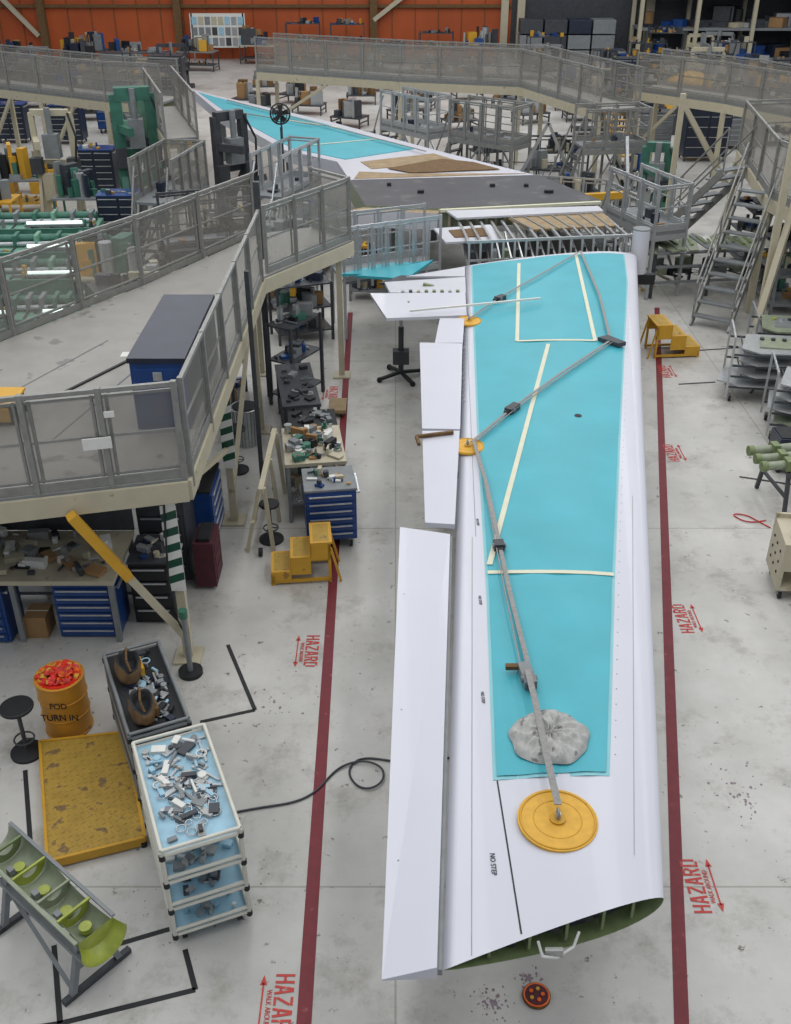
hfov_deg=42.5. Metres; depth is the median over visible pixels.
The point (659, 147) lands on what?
assembly
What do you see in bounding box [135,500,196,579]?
cabinet
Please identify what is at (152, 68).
rack
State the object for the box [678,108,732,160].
storage cabinet
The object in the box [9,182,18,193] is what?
fixture
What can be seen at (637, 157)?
cart
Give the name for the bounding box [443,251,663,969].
wing
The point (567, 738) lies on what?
bag
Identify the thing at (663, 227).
work platform
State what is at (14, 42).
bench
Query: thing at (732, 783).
sealant stain
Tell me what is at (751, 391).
tape
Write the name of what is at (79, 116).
cabinet
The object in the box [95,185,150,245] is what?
cabinet
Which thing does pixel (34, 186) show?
fixture
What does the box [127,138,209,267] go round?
work platform
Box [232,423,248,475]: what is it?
stool
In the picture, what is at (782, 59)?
storage cabinet
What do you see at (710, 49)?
assembly
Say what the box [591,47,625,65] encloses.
storage cabinet
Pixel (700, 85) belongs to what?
elevated walkway
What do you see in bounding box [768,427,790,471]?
box
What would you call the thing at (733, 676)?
floor
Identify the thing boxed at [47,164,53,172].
fixture
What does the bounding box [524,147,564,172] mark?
cart
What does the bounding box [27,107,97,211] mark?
assembly
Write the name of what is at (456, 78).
elevated walkway
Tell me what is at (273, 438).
frame
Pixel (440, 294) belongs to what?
flap
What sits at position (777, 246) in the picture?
frame
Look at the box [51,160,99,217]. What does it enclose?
bench
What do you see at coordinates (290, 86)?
engine parts dolly
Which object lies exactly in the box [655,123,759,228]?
stairs
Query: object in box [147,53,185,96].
storage cabinet
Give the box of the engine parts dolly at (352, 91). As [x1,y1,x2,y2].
[346,87,375,104]
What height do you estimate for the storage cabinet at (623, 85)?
1.240 m
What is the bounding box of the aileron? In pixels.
[382,527,451,980]
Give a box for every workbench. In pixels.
[0,509,134,641]
[281,421,346,522]
[658,104,678,134]
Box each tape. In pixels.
[23,644,256,1023]
[679,348,790,484]
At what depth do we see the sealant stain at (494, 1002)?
8.18 m
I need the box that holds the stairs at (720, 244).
[689,142,786,332]
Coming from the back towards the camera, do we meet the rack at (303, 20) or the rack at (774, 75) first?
the rack at (303, 20)
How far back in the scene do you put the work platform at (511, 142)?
28.94 m
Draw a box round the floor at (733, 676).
[0,59,790,1023]
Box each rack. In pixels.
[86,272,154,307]
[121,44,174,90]
[128,67,161,85]
[204,199,246,228]
[230,361,247,403]
[264,301,324,404]
[266,215,318,309]
[268,270,334,346]
[285,17,320,58]
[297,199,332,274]
[330,18,364,60]
[348,241,387,300]
[418,27,453,64]
[525,30,565,68]
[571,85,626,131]
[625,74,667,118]
[628,36,667,68]
[643,25,685,76]
[646,230,769,298]
[710,35,755,85]
[716,319,790,400]
[723,196,770,274]
[746,223,790,314]
[746,301,790,335]
[760,351,790,438]
[772,74,790,83]
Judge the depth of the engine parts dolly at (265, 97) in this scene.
40.66 m
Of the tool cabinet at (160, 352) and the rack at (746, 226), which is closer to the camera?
the tool cabinet at (160, 352)
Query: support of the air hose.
on the floor at (733, 676)
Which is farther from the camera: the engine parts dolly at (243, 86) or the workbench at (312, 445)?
the engine parts dolly at (243, 86)
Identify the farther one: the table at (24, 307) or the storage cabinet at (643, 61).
the storage cabinet at (643, 61)
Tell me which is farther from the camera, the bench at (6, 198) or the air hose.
the bench at (6, 198)
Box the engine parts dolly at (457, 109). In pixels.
[440,101,478,127]
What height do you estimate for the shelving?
5.896 m
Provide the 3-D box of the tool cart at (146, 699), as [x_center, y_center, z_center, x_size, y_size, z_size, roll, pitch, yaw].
[-2.480,1.998,10.207,0.611,1.262,1.334,-13,33,-20]
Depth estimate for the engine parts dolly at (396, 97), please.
40.91 m
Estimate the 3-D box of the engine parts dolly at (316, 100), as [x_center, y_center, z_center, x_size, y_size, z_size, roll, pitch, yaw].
[-3.600,-17.129,42.206,1.300,1.090,0.900,6,32,10]
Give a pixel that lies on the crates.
(582, 35)
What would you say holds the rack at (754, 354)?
on the floor at (733, 676)
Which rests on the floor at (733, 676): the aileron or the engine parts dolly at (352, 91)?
the engine parts dolly at (352, 91)
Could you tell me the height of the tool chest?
1.056 m
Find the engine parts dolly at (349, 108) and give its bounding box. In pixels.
[330,97,368,128]
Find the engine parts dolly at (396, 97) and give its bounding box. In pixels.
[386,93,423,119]
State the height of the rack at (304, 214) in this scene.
1.658 m
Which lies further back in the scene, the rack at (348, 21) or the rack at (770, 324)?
the rack at (348, 21)
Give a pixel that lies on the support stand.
(30, 877)
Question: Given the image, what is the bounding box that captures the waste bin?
[231,400,259,447]
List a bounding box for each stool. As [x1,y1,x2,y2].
[0,695,38,764]
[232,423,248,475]
[259,498,283,545]
[271,522,341,585]
[640,314,699,358]
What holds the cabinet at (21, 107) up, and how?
on the floor at (733, 676)
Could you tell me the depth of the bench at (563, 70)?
42.44 m
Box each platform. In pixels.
[0,166,353,680]
[38,731,147,865]
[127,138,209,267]
[140,185,250,270]
[249,135,321,222]
[329,203,441,340]
[372,86,451,153]
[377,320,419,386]
[436,94,533,172]
[548,101,652,207]
[592,163,694,299]
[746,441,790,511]
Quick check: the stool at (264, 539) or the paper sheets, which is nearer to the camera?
the paper sheets
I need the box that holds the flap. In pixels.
[342,260,540,528]
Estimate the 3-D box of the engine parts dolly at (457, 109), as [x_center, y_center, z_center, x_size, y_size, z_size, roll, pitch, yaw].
[2.500,-15.328,39.205,1.300,1.094,0.900,-10,32,-16]
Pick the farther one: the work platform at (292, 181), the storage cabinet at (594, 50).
the storage cabinet at (594, 50)
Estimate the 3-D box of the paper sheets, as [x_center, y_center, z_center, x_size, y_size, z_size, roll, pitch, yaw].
[-3.450,-2.126,13.434,0.300,0.006,0.380,0,31,0]
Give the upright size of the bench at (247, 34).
1.850 m
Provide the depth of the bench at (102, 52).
47.52 m
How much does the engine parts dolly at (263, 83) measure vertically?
1.023 m
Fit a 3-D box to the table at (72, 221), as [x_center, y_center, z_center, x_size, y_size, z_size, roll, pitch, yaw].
[-9.198,-6.683,24.771,4.000,1.140,1.050,-2,31,-3]
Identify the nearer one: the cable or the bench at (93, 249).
the cable
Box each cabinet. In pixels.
[0,76,21,100]
[0,100,31,142]
[0,586,24,641]
[47,104,87,143]
[51,575,129,635]
[77,142,120,189]
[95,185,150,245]
[96,78,135,132]
[126,294,214,428]
[126,532,182,621]
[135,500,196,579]
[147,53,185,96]
[192,522,222,586]
[193,462,224,531]
[381,40,406,58]
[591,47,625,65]
[611,55,649,83]
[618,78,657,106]
[626,107,674,141]
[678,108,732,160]
[729,115,759,144]
[769,56,790,88]
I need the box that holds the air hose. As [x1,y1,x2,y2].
[237,757,449,812]
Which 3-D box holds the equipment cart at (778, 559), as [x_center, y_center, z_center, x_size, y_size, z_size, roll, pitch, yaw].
[5.275,0.540,12.867,0.910,1.020,0.700,4,31,7]
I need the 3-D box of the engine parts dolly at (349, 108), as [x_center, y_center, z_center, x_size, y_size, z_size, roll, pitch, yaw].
[-1.800,-15.677,39.812,1.300,1.067,0.900,13,33,20]
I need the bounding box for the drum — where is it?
[33,659,93,737]
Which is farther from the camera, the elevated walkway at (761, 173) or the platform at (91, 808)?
the elevated walkway at (761, 173)
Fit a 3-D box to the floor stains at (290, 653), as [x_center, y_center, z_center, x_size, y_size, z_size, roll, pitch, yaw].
[-1.372,2.078,11.296,1.739,0.002,1.777,-12,33,-19]
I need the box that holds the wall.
[0,0,790,59]
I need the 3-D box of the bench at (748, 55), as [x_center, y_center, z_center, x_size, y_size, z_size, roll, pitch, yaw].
[15.745,-19.495,45.422,2.006,1.833,1.012,0,31,1]
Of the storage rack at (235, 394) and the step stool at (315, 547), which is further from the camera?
the storage rack at (235, 394)
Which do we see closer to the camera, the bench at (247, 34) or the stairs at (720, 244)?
the stairs at (720, 244)
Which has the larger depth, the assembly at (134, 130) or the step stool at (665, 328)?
the assembly at (134, 130)
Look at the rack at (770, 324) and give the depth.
19.18 m
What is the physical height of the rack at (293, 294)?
1.848 m
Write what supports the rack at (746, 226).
on the floor at (733, 676)
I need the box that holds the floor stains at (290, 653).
[196,653,364,745]
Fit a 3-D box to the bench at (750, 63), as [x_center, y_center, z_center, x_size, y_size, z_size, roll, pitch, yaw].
[15.788,-18.009,42.948,2.000,1.834,1.000,1,31,2]
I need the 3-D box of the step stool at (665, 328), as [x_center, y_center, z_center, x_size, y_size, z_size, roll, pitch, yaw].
[5.353,-3.430,19.805,1.034,0.686,0.600,-3,31,-5]
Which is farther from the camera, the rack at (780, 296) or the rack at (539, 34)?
the rack at (539, 34)
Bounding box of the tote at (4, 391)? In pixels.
[0,387,25,403]
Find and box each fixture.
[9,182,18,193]
[29,182,39,193]
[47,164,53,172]
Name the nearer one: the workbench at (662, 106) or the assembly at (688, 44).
the workbench at (662, 106)
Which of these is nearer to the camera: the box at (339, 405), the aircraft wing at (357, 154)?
the box at (339, 405)
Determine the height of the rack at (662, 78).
1.795 m
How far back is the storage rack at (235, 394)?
17.79 m
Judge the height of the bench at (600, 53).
1.670 m
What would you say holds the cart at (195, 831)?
on the floor at (733, 676)
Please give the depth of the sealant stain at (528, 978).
8.37 m
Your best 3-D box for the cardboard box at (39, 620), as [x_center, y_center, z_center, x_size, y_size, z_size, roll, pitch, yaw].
[-4.300,1.312,12.279,0.260,0.303,0.300,0,31,0]
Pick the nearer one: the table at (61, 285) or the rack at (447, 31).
the table at (61, 285)
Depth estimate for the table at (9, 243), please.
23.02 m
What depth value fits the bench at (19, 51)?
45.00 m
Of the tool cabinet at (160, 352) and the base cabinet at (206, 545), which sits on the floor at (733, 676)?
the base cabinet at (206, 545)
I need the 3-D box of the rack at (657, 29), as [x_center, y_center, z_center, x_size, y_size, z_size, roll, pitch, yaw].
[13.139,-22.539,49.910,1.850,2.429,0.950,4,31,7]
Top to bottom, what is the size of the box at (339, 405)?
0.160 m
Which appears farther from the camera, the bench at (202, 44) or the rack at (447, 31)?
the rack at (447, 31)
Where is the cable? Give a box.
[733,513,770,527]
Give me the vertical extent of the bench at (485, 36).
1.847 m
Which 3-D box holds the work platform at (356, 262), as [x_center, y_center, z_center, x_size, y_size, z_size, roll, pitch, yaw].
[-0.206,-4.925,20.740,2.266,2.280,1.118,-13,33,-20]
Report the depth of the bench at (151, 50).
42.91 m
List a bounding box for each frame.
[245,428,285,555]
[434,206,655,284]
[461,113,636,251]
[665,93,790,333]
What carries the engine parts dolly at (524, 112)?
on the floor at (733, 676)
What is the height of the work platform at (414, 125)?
2.696 m
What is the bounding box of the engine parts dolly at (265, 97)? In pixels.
[248,92,274,108]
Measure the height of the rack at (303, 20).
2.298 m
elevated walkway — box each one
[0,44,184,168]
[141,66,208,229]
[254,33,644,194]
[624,48,790,176]
[722,98,790,313]
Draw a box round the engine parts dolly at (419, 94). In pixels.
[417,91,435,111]
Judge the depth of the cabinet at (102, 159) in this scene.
30.07 m
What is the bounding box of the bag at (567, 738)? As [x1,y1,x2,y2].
[508,709,589,763]
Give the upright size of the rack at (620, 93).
1.708 m
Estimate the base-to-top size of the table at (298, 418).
0.949 m
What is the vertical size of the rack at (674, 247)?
1.154 m
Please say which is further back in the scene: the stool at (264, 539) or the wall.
the wall
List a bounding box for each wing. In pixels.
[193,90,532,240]
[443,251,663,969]
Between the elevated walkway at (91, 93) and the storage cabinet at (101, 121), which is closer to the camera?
the elevated walkway at (91, 93)
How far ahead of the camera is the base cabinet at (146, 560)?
12.19 m
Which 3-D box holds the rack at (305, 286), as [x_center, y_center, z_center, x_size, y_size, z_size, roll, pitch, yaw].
[-1.904,-4.181,20.352,1.158,1.402,0.750,-11,33,-17]
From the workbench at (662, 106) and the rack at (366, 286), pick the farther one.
the workbench at (662, 106)
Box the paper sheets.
[120,352,129,356]
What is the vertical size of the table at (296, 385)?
0.962 m
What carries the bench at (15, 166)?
on the floor at (733, 676)
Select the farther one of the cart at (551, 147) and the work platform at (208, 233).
the cart at (551, 147)
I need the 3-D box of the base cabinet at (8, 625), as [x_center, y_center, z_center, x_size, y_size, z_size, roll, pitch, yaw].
[-4.928,1.099,12.131,0.815,0.780,0.555,0,31,0]
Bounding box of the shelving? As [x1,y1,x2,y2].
[627,0,790,60]
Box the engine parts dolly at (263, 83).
[252,70,278,87]
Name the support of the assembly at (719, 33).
on the floor at (733, 676)
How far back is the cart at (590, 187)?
27.25 m
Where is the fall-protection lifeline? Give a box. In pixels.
[458,251,625,852]
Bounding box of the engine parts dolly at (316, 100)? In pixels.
[291,86,326,115]
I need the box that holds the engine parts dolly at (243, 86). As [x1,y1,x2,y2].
[231,79,255,100]
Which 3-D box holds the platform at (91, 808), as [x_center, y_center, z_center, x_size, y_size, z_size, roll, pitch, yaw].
[-3.017,2.760,10.047,0.916,0.120,1.677,-10,32,-16]
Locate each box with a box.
[23,603,55,637]
[328,398,346,416]
[350,175,600,253]
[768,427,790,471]
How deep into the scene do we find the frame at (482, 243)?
20.98 m
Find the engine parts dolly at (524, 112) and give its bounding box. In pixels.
[511,97,550,125]
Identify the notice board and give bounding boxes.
[189,13,246,60]
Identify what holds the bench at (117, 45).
on the floor at (733, 676)
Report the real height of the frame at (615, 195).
2.568 m
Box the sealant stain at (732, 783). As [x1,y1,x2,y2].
[665,756,761,846]
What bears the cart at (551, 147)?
on the floor at (733, 676)
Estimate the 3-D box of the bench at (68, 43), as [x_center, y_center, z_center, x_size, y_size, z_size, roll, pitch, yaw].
[-15.737,-22.600,50.573,2.000,1.850,1.000,5,31,8]
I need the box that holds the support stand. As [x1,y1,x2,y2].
[0,821,131,1006]
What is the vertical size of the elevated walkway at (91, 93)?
3.580 m
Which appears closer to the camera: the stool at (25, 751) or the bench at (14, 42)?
the stool at (25, 751)
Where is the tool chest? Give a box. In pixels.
[301,465,359,545]
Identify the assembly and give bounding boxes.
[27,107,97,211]
[108,85,169,224]
[121,101,153,205]
[155,42,194,87]
[209,108,266,224]
[531,43,564,80]
[635,141,676,213]
[675,32,716,69]
[690,46,728,87]
[699,31,736,63]
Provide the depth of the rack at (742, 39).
47.20 m
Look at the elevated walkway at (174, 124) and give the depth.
26.69 m
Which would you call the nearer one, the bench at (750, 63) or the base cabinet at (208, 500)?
the base cabinet at (208, 500)
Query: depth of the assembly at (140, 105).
28.75 m
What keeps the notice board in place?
on the floor at (733, 676)
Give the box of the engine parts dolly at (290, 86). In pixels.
[279,82,305,100]
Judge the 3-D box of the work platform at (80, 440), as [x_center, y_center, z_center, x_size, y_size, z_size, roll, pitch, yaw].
[-4.085,-1.902,14.281,5.189,3.750,11.493,5,31,8]
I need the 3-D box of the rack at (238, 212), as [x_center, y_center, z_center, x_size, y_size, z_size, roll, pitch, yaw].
[-3.800,-6.556,24.060,1.250,1.655,0.850,-11,33,-17]
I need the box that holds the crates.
[516,18,615,63]
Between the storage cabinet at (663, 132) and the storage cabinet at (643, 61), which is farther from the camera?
the storage cabinet at (643, 61)
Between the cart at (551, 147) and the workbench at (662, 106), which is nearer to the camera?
the cart at (551, 147)
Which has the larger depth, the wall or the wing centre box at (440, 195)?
the wall
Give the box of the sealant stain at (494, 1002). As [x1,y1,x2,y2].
[470,984,521,1021]
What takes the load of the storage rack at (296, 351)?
on the floor at (733, 676)
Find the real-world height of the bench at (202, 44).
1.735 m
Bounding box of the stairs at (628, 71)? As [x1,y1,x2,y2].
[595,66,646,156]
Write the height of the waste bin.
0.670 m
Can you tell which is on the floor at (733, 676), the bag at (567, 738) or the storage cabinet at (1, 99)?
the storage cabinet at (1, 99)
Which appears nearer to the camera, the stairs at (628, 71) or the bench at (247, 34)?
the stairs at (628, 71)
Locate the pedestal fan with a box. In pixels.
[270,103,290,219]
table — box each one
[0,208,103,234]
[0,230,107,259]
[0,255,92,297]
[0,291,94,341]
[275,362,320,427]
[287,409,336,426]
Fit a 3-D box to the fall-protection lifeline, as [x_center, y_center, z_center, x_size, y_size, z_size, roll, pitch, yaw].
[2.068,-1.287,13.559,2.635,0.247,14.612,2,31,3]
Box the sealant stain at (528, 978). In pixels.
[514,959,542,987]
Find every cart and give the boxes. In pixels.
[102,639,191,802]
[131,723,252,940]
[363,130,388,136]
[469,140,508,167]
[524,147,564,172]
[539,132,579,176]
[562,171,600,204]
[609,153,648,191]
[766,512,790,597]
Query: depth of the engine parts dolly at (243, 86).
43.18 m
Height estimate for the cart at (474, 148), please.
1.371 m
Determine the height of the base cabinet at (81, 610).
0.780 m
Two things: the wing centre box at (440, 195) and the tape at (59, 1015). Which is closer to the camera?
the tape at (59, 1015)
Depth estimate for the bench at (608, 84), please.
40.49 m
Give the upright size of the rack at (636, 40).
1.682 m
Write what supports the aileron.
attached to the wing at (565, 472)
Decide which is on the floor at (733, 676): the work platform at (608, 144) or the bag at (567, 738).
the work platform at (608, 144)
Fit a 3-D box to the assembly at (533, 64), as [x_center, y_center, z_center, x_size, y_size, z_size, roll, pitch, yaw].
[7.442,-22.177,50.031,1.900,1.684,1.413,8,32,13]
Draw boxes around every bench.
[0,142,56,208]
[0,174,23,212]
[2,39,39,59]
[17,45,51,64]
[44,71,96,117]
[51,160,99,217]
[60,37,99,62]
[68,31,108,62]
[76,231,137,273]
[99,50,135,78]
[108,38,147,69]
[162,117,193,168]
[176,34,219,71]
[239,25,279,64]
[461,26,498,58]
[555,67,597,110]
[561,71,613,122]
[594,49,628,68]
[725,53,772,91]
[742,61,789,87]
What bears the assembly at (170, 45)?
on the floor at (733, 676)
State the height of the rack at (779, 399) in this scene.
1.215 m
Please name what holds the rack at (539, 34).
on the floor at (733, 676)
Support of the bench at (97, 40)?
on the floor at (733, 676)
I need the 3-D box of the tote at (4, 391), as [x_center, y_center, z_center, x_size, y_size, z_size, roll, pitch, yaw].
[-4.550,-1.207,11.629,0.540,0.290,0.460,0,31,0]
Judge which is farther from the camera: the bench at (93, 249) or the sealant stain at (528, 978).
the bench at (93, 249)
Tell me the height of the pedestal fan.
3.220 m
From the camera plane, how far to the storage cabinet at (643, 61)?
45.07 m
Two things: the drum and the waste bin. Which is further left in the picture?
the drum

